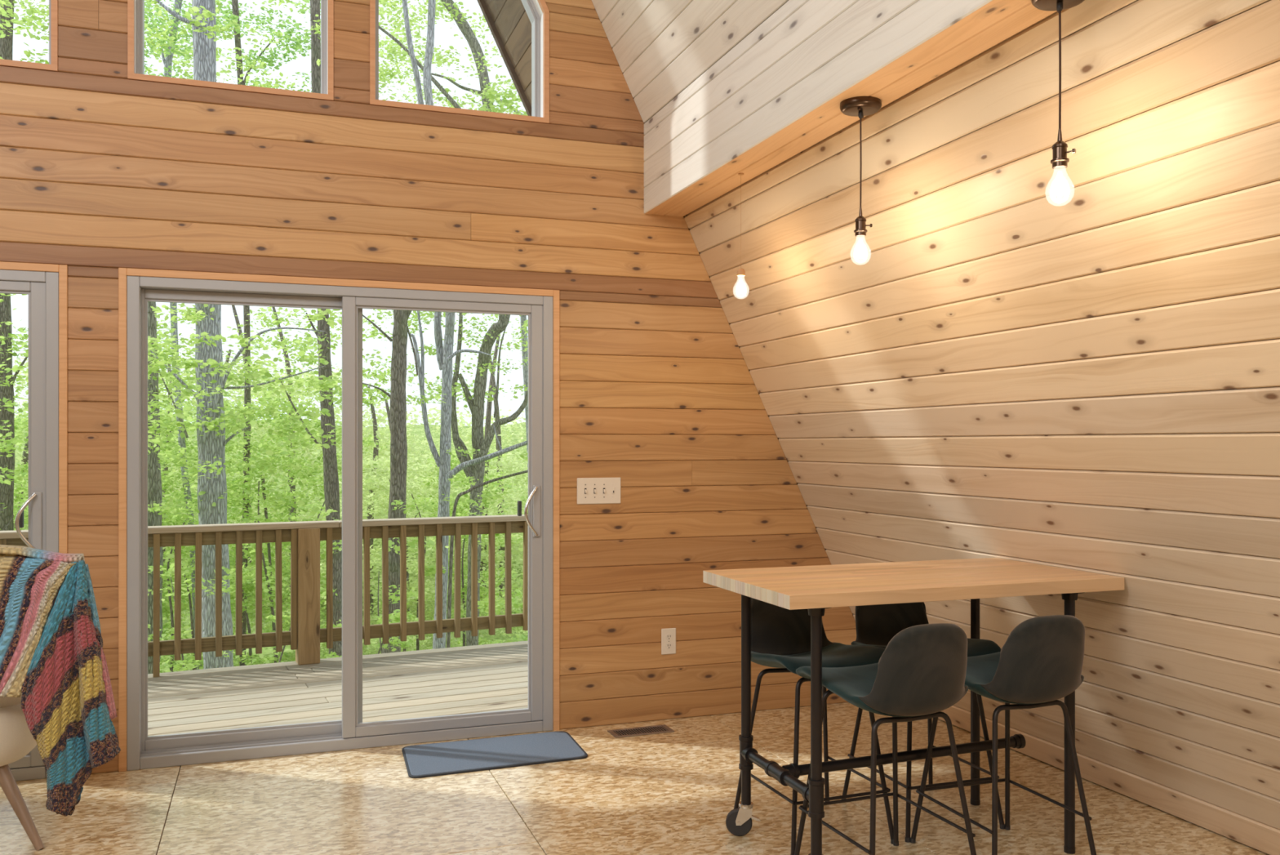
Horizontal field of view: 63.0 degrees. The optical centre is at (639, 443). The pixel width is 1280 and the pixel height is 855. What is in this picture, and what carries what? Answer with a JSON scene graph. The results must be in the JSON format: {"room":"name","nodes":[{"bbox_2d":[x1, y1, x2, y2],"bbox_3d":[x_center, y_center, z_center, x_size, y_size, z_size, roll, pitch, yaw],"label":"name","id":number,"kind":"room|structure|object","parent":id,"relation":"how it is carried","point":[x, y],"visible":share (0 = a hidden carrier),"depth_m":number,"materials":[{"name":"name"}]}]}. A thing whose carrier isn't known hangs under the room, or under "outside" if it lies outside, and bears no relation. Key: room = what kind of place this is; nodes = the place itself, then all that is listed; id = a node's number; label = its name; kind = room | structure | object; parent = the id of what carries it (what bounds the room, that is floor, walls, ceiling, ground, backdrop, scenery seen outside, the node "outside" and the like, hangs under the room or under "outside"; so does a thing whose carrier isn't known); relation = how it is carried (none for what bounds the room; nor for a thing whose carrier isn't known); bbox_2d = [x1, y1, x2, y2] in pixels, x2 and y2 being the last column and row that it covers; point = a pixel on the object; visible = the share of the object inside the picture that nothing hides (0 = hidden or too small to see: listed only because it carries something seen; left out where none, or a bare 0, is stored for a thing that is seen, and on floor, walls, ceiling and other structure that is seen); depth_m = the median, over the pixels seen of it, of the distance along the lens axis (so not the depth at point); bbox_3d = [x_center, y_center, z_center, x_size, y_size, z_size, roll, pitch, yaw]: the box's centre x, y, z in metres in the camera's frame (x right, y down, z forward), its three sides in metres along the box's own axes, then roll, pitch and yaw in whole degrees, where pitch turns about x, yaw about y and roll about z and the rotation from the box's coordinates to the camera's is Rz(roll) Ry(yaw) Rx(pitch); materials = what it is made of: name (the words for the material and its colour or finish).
{"room":"cabin dining area","nodes":[
{"label":"cabin dining area","id":0,"kind":"room"},
{"bbox_2d":[0,0,856,773],"bbox_3d":[-2.240,-2.654,4.298,8.068,7.978,0.150,0,0,-20],"label":"wall","id":1,"kind":"structure","parent":0,"point":[103,171],"depth_m":4.81,"materials":[{"name":"brown wood"}]},
{"bbox_2d":[0,0,57,71],"bbox_3d":[-2.739,-2.590,4.117,0.808,2.192,0.156,0,0,-20],"label":"window","id":2,"kind":"structure","parent":1,"relation":"in","point":[53,4],"depth_m":4.17,"materials":[{"name":"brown wood"}]},
{"bbox_2d":[0,261,68,781],"bbox_3d":[-3.189,0.308,3.918,1.858,2.054,0.169,0,0,-20],"label":"door","id":3,"kind":"structure","parent":1,"relation":"in","point":[46,285],"depth_m":4.17,"materials":[{"name":"grey metal"}]},
{"bbox_2d":[127,0,333,100],"bbox_3d":[-1.738,-2.590,4.473,0.808,2.192,0.156,0,0,-20],"label":"window","id":4,"kind":"structure","parent":1,"relation":"in","point":[135,8],"depth_m":4.41,"materials":[{"name":"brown wood"}]},
{"bbox_2d":[118,267,559,771],"bbox_3d":[-1.264,0.308,4.603,1.857,2.054,0.169,0,0,-20],"label":"door","id":5,"kind":"structure","parent":1,"relation":"in","point":[136,286],"depth_m":4.56,"materials":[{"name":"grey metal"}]},
{"bbox_2d":[369,0,549,123],"bbox_3d":[-0.836,-2.590,4.794,0.821,2.192,0.156,0,0,-20],"label":"window","id":6,"kind":"structure","parent":1,"relation":"in","point":[537,11],"depth_m":4.85,"materials":[{"name":"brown wood"}]},
{"bbox_2d":[577,477,620,504],"bbox_3d":[-0.197,0.220,4.934,0.210,0.123,0.020,0,0,-20],"label":"switch plate","id":7,"kind":"object","parent":1,"relation":"attached to","point":[589,490],"visible":1,"depth_m":4.92,"materials":[{"name":"beige plastic"}]},
{"bbox_2d":[661,627,675,654],"bbox_3d":[0.140,0.955,5.060,0.076,0.126,0.009,0,0,-20],"label":"wall outlet","id":8,"kind":"object","parent":1,"relation":"attached to","point":[668,635],"visible":1,"depth_m":5.06,"materials":[{"name":"beige plastic"}]},
{"bbox_2d":[666,642,672,648],"bbox_3d":[0.141,0.977,5.058,0.034,0.034,0.002,0,0,-20],"label":"receptacle","id":9,"kind":"object","parent":8,"relation":"attached to","point":[668,645],"depth_m":5.06,"materials":[{"name":"grey plastic"}]},
{"bbox_2d":[666,632,672,639],"bbox_3d":[0.141,0.933,5.058,0.034,0.034,0.002,0,0,-20],"label":"receptacle","id":10,"kind":"object","parent":8,"relation":"attached to","point":[668,635],"depth_m":5.06,"materials":[{"name":"grey plastic"}]},
{"bbox_2d":[476,0,531,115],"bbox_3d":[-2.476,-2.554,4.961,7.843,7.978,1.257,0,0,-20],"label":"roof overhang","id":11,"kind":"object","parent":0,"point":[509,24],"visible":0.06,"depth_m":6.06,"materials":[{"name":"brown wood"}]},
{"bbox_2d":[0,702,1269,854],"bbox_3d":[-0.895,1.415,0.517,7.868,0.160,8.175,0,0,-20],"label":"floor","id":12,"kind":"structure","parent":0,"point":[673,793],"depth_m":3.86,"materials":[{"name":"beige"}]},
{"bbox_2d":[0,626,44,850],"bbox_3d":[-2.366,0.873,3.542,0.830,0.937,0.603,0,0,-20],"label":"armchair","id":13,"kind":"object","parent":12,"relation":"on","point":[17,740],"visible":0.33,"depth_m":3.45,"materials":[{"name":"beige wood"}]},
{"bbox_2d":[0,544,120,816],"bbox_3d":[-1.996,0.770,3.364,0.582,0.899,0.186,0,0,-20],"label":"throw","id":14,"kind":"object","parent":13,"relation":"on","point":[60,669],"visible":1,"depth_m":3.35,"materials":[{"name":"multicoloured fabric"}]},
{"bbox_2d":[401,730,587,777],"bbox_3d":[-0.631,1.330,4.505,0.770,0.010,0.453,0,0,-20],"label":"door mat","id":15,"kind":"object","parent":12,"relation":"on","point":[432,759],"visible":1,"depth_m":4.46,"materials":[{"name":"grey rubber"}]},
{"bbox_2d":[607,724,674,737],"bbox_3d":[0.004,1.333,4.852,0.290,0.005,0.120,0,0,-21],"label":"floor vent","id":16,"kind":"object","parent":12,"relation":"in","point":[661,728],"visible":1,"depth_m":4.85,"materials":[{"name":"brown metal"}]},
{"bbox_2d":[733,597,893,854],"bbox_3d":[0.589,0.924,3.645,0.430,0.822,0.484,0,0,-21],"label":"bar stool","id":17,"kind":"object","parent":12,"relation":"on","point":[780,637],"visible":0.55,"depth_m":3.72,"materials":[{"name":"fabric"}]},
{"bbox_2d":[794,622,976,854],"bbox_3d":[0.759,0.924,3.193,0.430,0.822,0.484,0,0,-21],"label":"bar stool","id":18,"kind":"object","parent":12,"relation":"on","point":[920,673],"visible":0.98,"depth_m":3.01,"materials":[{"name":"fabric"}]},
{"bbox_2d":[702,557,1124,854],"bbox_3d":[0.900,0.885,3.504,1.223,0.900,0.636,0,0,-20],"label":"bar table","id":19,"kind":"object","parent":12,"relation":"on","point":[815,588],"visible":1,"depth_m":3.40,"materials":[{"name":"brown wood"}]},
{"bbox_2d":[741,746,758,762],"bbox_3d":[0.369,1.050,3.542,0.049,0.048,0.044,0,0,-20],"label":"pipe fitting","id":20,"kind":"object","parent":19,"relation":"attached to","point":[746,752],"depth_m":3.52,"materials":[{"name":"grey metal"}]},
{"bbox_2d":[801,784,808,801],"bbox_3d":[0.517,1.050,3.126,0.049,0.048,0.044,0,0,-20],"label":"pipe fitting","id":21,"kind":"object","parent":19,"relation":"attached to","point":[805,789],"depth_m":3.13,"materials":[{"name":"grey metal"}]},
{"bbox_2d":[840,601,1004,842],"bbox_3d":[1.006,0.924,3.790,0.430,0.822,0.484,0,0,-19],"label":"bar stool","id":22,"kind":"object","parent":12,"relation":"on","point":[876,624],"visible":0.39,"depth_m":3.90,"materials":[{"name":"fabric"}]},
{"bbox_2d":[910,614,1096,854],"bbox_3d":[1.169,0.924,3.342,0.430,0.822,0.484,0,0,-19],"label":"bar stool","id":23,"kind":"object","parent":12,"relation":"on","point":[1040,662],"visible":0.84,"depth_m":3.15,"materials":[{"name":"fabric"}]},
{"bbox_2d":[591,0,1279,854],"bbox_3d":[0.934,-2.594,1.221,3.884,7.898,8.075,0,0,-20],"label":"wall","id":24,"kind":"structure","parent":0,"point":[1091,383],"depth_m":3.32,"materials":[{"name":"brown wood"}]},
{"bbox_2d":[737,173,749,298],"bbox_3d":[0.414,-0.851,4.276,0.067,0.514,0.067,0,0,-20],"label":"pendant bulb","id":25,"kind":"object","parent":24,"relation":"hanging from","point":[740,272],"visible":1,"depth_m":4.27,"materials":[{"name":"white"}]},
{"bbox_2d":[737,267,745,276],"bbox_3d":[0.414,-0.704,4.276,0.033,0.032,0.033,0,0,-20],"label":"socket","id":26,"kind":"object","parent":25,"relation":"attached to","point":[740,272],"depth_m":4.26,"materials":[{"name":"brown"}]},
{"bbox_2d":[644,0,1057,216],"bbox_3d":[1.453,-1.335,1.326,0.226,0.455,7.925,0,0,-20],"label":"beam","id":27,"kind":"structure","parent":24,"relation":"attached to","point":[777,94],"depth_m":3.60,"materials":[{"name":"brown wood"}]},
{"bbox_2d":[840,96,881,265],"bbox_3d":[0.717,-0.845,3.391,0.134,0.526,0.134,0,0,-20],"label":"pendant lamp","id":28,"kind":"object","parent":24,"relation":"hanging from","point":[859,106],"visible":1,"depth_m":3.38,"materials":[{"name":"brown metal"}]},
{"bbox_2d":[853,206,872,236],"bbox_3d":[0.724,-0.723,3.394,0.058,0.095,0.043,0,0,-20],"label":"socket","id":29,"kind":"object","parent":28,"relation":"attached to","point":[860,230],"depth_m":3.38,"materials":[{"name":"brown metal"}]},
{"bbox_2d":[1031,0,1084,205],"bbox_3d":[1.026,-0.845,2.551,0.134,0.526,0.134,0,0,-20],"label":"pendant lamp","id":30,"kind":"object","parent":24,"relation":"hanging from","point":[1060,160],"visible":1,"depth_m":2.55,"materials":[{"name":"brown metal"}]},
{"bbox_2d":[1050,128,1075,168],"bbox_3d":[1.029,-0.723,2.546,0.045,0.095,0.056,0,0,-20],"label":"socket","id":31,"kind":"object","parent":30,"relation":"attached to","point":[1060,160],"depth_m":2.54,"materials":[{"name":"brown metal"}]},
{"label":"outside","id":32,"kind":"structure","parent":0,"visible":0},
{"bbox_2d":[13,418,528,672],"bbox_3d":[-11.729,1.685,32.976,90.000,6.430,60.000,0,0,-20],"label":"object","id":33,"kind":"structure","parent":32,"point":[269,651],"depth_m":31.57,"materials":[{"name":"green plant"}]},
{"bbox_2d":[0,346,28,530],"bbox_3d":[-6.957,1.054,11.437,1.210,4.515,4.112,0,0,-31],"label":"sapling","id":34,"kind":"object","parent":33,"relation":"on","point":[18,442],"visible":0.19,"depth_m":9.93,"materials":[{"name":"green plant"}]},
{"bbox_2d":[12,357,28,529],"bbox_3d":[-19.030,2.107,30.896,4.661,10.293,13.779,0,0,-31],"label":"tree","id":35,"kind":"object","parent":33,"relation":"on","point":[24,458],"visible":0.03,"depth_m":27.88,"materials":[{"name":"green plant"}]},
{"bbox_2d":[13,409,28,524],"bbox_3d":[-11.725,1.931,19.222,2.348,5.221,6.696,0,0,-31],"label":"young tree","id":36,"kind":"object","parent":33,"relation":"on","point":[16,491],"visible":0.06,"depth_m":18.05,"materials":[{"name":"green plant"}]},
{"bbox_2d":[16,378,28,497],"bbox_3d":[-5.962,1.372,11.198,1.236,4.081,4.165,0,0,-30],"label":"sapling","id":37,"kind":"object","parent":33,"relation":"on","point":[27,380],"visible":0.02,"depth_m":12.44,"materials":[{"name":"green plant"}]},
{"bbox_2d":[0,0,48,530],"bbox_3d":[-9.316,-1.859,15.074,2.901,11.710,6.746,0,0,-37],"label":"tree","id":38,"kind":"object","parent":33,"relation":"on","point":[7,15],"visible":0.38,"depth_m":14.90,"materials":[{"name":"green plant"}]},
{"bbox_2d":[13,415,165,529],"bbox_3d":[-10.193,1.662,19.096,2.539,5.326,7.332,0,0,-31],"label":"young tree","id":39,"kind":"object","parent":33,"relation":"on","point":[27,484],"visible":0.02,"depth_m":20.51,"materials":[{"name":"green plant"}]},
{"bbox_2d":[13,368,178,524],"bbox_3d":[-16.453,2.436,31.108,5.054,10.968,13.384,0,0,-26],"label":"tree","id":40,"kind":"object","parent":33,"relation":"on","point":[26,375],"visible":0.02,"depth_m":28.18,"materials":[{"name":"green plant"}]},
{"bbox_2d":[8,301,198,673],"bbox_3d":[-6.607,-1.053,12.960,2.646,9.168,5.361,0,0,-20],"label":"tree","id":41,"kind":"object","parent":33,"relation":"on","point":[154,479],"visible":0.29,"depth_m":12.12,"materials":[{"name":"green plant"}]},
{"bbox_2d":[147,348,192,640],"bbox_3d":[-5.259,1.206,11.287,0.960,4.649,3.218,0,0,-27],"label":"sapling","id":42,"kind":"object","parent":33,"relation":"on","point":[165,509],"visible":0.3,"depth_m":10.94,"materials":[{"name":"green plant"}]},
{"bbox_2d":[158,364,197,596],"bbox_3d":[-14.694,2.464,31.156,4.443,9.903,12.850,0,0,-26],"label":"tree","id":43,"kind":"object","parent":33,"relation":"on","point":[166,468],"visible":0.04,"depth_m":28.19,"materials":[{"name":"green plant"}]},
{"bbox_2d":[159,395,203,672],"bbox_3d":[-8.917,2.002,18.907,2.373,5.653,6.416,0,0,-20],"label":"young tree","id":44,"kind":"object","parent":33,"relation":"on","point":[171,489],"visible":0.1,"depth_m":18.58,"materials":[{"name":"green plant"}]},
{"bbox_2d":[144,0,225,669],"bbox_3d":[-9.175,-3.269,20.709,2.328,15.544,4.232,0,0,-20],"label":"tree","id":45,"kind":"object","parent":33,"relation":"on","point":[168,61],"visible":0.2,"depth_m":18.97,"materials":[{"name":"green plant"}]},
{"bbox_2d":[157,355,257,671],"bbox_3d":[-4.620,1.392,11.057,0.923,4.437,3.733,0,0,-25],"label":"sapling","id":46,"kind":"object","parent":33,"relation":"on","point":[210,426],"visible":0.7,"depth_m":10.09,"materials":[{"name":"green plant"}]},
{"bbox_2d":[160,400,260,671],"bbox_3d":[-7.989,1.939,18.995,2.122,5.601,6.448,0,0,-20],"label":"young tree","id":47,"kind":"object","parent":33,"relation":"on","point":[165,606],"visible":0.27,"depth_m":17.45,"materials":[{"name":"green plant"}]},
{"bbox_2d":[158,348,293,603],"bbox_3d":[-13.020,1.576,31.001,4.521,9.770,13.439,0,0,-22],"label":"tree","id":48,"kind":"object","parent":33,"relation":"on","point":[228,354],"visible":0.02,"depth_m":27.38,"materials":[{"name":"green plant"}]},
{"bbox_2d":[144,0,320,665],"bbox_3d":[-7.284,-3.543,18.744,4.400,16.084,5.475,0,0,-20],"label":"leafy tree","id":49,"kind":"object","parent":33,"relation":"on","point":[235,14],"visible":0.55,"depth_m":17.97,"materials":[{"name":"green plant"}]},
{"bbox_2d":[185,396,313,666],"bbox_3d":[-7.072,1.794,18.953,2.139,5.266,6.374,0,0,-20],"label":"young tree","id":50,"kind":"object","parent":33,"relation":"on","point":[251,472],"visible":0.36,"depth_m":17.50,"materials":[{"name":"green plant"}]},
{"bbox_2d":[144,0,363,668],"bbox_3d":[-4.493,-3.525,11.753,2.972,14.164,5.613,0,0,-20],"label":"tree","id":51,"kind":"object","parent":33,"relation":"on","point":[208,343],"visible":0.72,"depth_m":10.87,"materials":[{"name":"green plant"}]},
{"bbox_2d":[213,373,306,665],"bbox_3d":[-4.109,1.408,11.227,0.956,4.525,3.223,0,0,-20],"label":"sapling","id":52,"kind":"object","parent":33,"relation":"on","point":[271,500],"visible":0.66,"depth_m":10.73,"materials":[{"name":"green plant"}]},
{"bbox_2d":[189,305,334,621],"bbox_3d":[-11.334,1.490,31.232,4.408,10.745,13.147,0,0,-21],"label":"tree","id":53,"kind":"object","parent":33,"relation":"on","point":[237,319],"visible":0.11,"depth_m":28.55,"materials":[{"name":"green plant"}]},
{"bbox_2d":[226,306,382,622],"bbox_3d":[-9.757,1.664,30.953,4.702,10.639,11.680,0,0,-20],"label":"tree","id":54,"kind":"object","parent":33,"relation":"on","point":[288,368],"visible":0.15,"depth_m":27.61,"materials":[{"name":"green plant"}]},
{"bbox_2d":[242,395,374,663],"bbox_3d":[-6.033,1.810,18.998,2.339,5.362,6.012,0,0,-14],"label":"young tree","id":55,"kind":"object","parent":33,"relation":"on","point":[300,495],"visible":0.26,"depth_m":17.98,"materials":[{"name":"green plant"}]},
{"bbox_2d":[226,0,407,655],"bbox_3d":[-5.428,-3.187,17.534,2.915,14.135,4.084,0,0,-20],"label":"tree","id":56,"kind":"object","parent":33,"relation":"on","point":[331,478],"visible":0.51,"depth_m":16.14,"materials":[{"name":"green plant"}]},
{"bbox_2d":[261,375,408,658],"bbox_3d":[-3.199,1.494,11.120,1.588,4.412,2.923,0,0,-20],"label":"sapling","id":57,"kind":"object","parent":33,"relation":"on","point":[315,508],"visible":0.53,"depth_m":10.57,"materials":[{"name":"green plant"}]},
{"bbox_2d":[147,640,528,736],"bbox_3d":[-2.623,3.255,5.397,11.900,3.600,2.634,0,0,-26],"label":"deck","id":58,"kind":"object","parent":33,"relation":"on","point":[492,677],"visible":0.25,"depth_m":6.19,"materials":[{"name":"brown wood"}]},
{"bbox_2d":[0,514,528,676],"bbox_3d":[-3.168,0.987,6.506,11.901,0.936,0.156,0,0,-26],"label":"deck railing","id":59,"kind":"object","parent":58,"relation":"on","point":[305,635],"visible":0.44,"depth_m":6.91,"materials":[{"name":"brown wood"}]},
{"bbox_2d":[313,450,417,654],"bbox_3d":[-5.650,2.511,20.985,2.384,4.768,5.953,0,0,-16],"label":"young tree","id":60,"kind":"object","parent":33,"relation":"on","point":[380,474],"visible":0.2,"depth_m":20.17,"materials":[{"name":"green plant"}]},
{"bbox_2d":[302,386,429,613],"bbox_3d":[-8.416,2.981,31.301,4.255,9.076,12.196,0,0,-16],"label":"tree","id":61,"kind":"object","parent":33,"relation":"on","point":[373,425],"visible":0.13,"depth_m":27.96,"materials":[{"name":"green plant"}]},
{"bbox_2d":[331,310,464,653],"bbox_3d":[-3.571,-1.226,15.637,2.074,10.141,3.537,0,0,-20],"label":"tree","id":62,"kind":"object","parent":33,"relation":"on","point":[398,442],"visible":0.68,"depth_m":13.92,"materials":[{"name":"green plant"}]},
{"bbox_2d":[339,400,468,616],"bbox_3d":[-6.942,2.908,31.046,4.496,8.393,12.478,0,0,-12],"label":"tree","id":63,"kind":"object","parent":33,"relation":"on","point":[415,442],"visible":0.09,"depth_m":29.25,"materials":[{"name":"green plant"}]},
{"bbox_2d":[373,497,448,653],"bbox_3d":[-2.430,2.123,10.968,0.785,3.021,2.748,0,0,-13],"label":"sapling","id":64,"kind":"object","parent":33,"relation":"on","point":[430,570],"visible":0.52,"depth_m":11.25,"materials":[{"name":"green plant"}]},
{"bbox_2d":[362,453,467,651],"bbox_3d":[-4.500,2.588,20.984,2.403,4.723,5.924,0,0,-20],"label":"young tree","id":65,"kind":"object","parent":33,"relation":"on","point":[429,593],"visible":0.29,"depth_m":19.73,"materials":[{"name":"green plant"}]},
{"bbox_2d":[368,0,528,648],"bbox_3d":[-2.988,-2.758,16.434,3.091,12.992,3.768,0,0,0],"label":"tree","id":66,"kind":"object","parent":33,"relation":"on","point":[445,353],"visible":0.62,"depth_m":14.96,"materials":[{"name":"grey plant"}]},
{"bbox_2d":[381,333,524,617],"bbox_3d":[-5.255,2.019,31.033,4.289,10.526,12.149,0,0,-9],"label":"tree","id":67,"kind":"object","parent":33,"relation":"on","point":[488,415],"visible":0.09,"depth_m":27.97,"materials":[{"name":"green plant"}]},
{"bbox_2d":[378,0,528,645],"bbox_3d":[-3.060,-3.316,18.027,3.903,14.775,4.882,0,0,-5],"label":"spreading tree","id":68,"kind":"object","parent":33,"relation":"on","point":[476,405],"visible":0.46,"depth_m":16.93,"materials":[{"name":"green plant"}]},
{"bbox_2d":[378,0,528,474],"bbox_3d":[-3.199,-2.217,18.561,3.619,13.295,8.109,0,0,-20],"label":"tree","id":69,"kind":"object","parent":33,"relation":"on","point":[491,92],"visible":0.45,"depth_m":19.01,"materials":[{"name":"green plant"}]},
{"bbox_2d":[408,447,518,649],"bbox_3d":[-3.566,2.588,21.102,2.348,5.052,6.031,0,0,-13],"label":"young tree","id":70,"kind":"object","parent":33,"relation":"on","point":[464,591],"visible":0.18,"depth_m":20.26,"materials":[{"name":"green plant"}]},
{"bbox_2d":[440,444,528,647],"bbox_3d":[-2.003,1.907,13.931,1.282,3.784,1.956,0,0,-1],"label":"tree","id":71,"kind":"object","parent":33,"relation":"on","point":[454,501],"visible":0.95,"depth_m":13.16,"materials":[{"name":"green plant"}]},
{"bbox_2d":[446,355,528,613],"bbox_3d":[-3.530,1.936,30.754,4.525,9.241,11.879,0,0,-5],"label":"tree","id":72,"kind":"object","parent":33,"relation":"on","point":[498,431],"visible":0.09,"depth_m":27.55,"materials":[{"name":"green plant"}]},
{"bbox_2d":[451,455,528,644],"bbox_3d":[-2.528,2.747,20.988,2.437,5.079,5.953,0,0,-9],"label":"young tree","id":73,"kind":"object","parent":33,"relation":"on","point":[517,480],"visible":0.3,"depth_m":19.79,"materials":[{"name":"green plant"}]},
{"bbox_2d":[477,533,528,644],"bbox_3d":[-1.111,2.011,11.224,1.377,2.847,2.924,0,0,-8],"label":"sapling","id":74,"kind":"object","parent":33,"relation":"on","point":[498,606],"visible":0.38,"depth_m":11.12,"materials":[{"name":"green plant"}]},
{"bbox_2d":[502,410,526,547],"bbox_3d":[-1.754,2.186,30.939,4.798,10.664,12.197,0,0,-5],"label":"tree","id":75,"kind":"object","parent":33,"relation":"on","point":[523,423],"visible":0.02,"depth_m":27.62,"materials":[{"name":"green plant"}]},
{"bbox_2d":[516,452,528,613],"bbox_3d":[-1.237,2.569,20.814,2.660,4.995,5.539,0,0,-3],"label":"young tree","id":76,"kind":"object","parent":33,"relation":"on","point":[525,457],"visible":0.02,"depth_m":19.02,"materials":[{"name":"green plant"}]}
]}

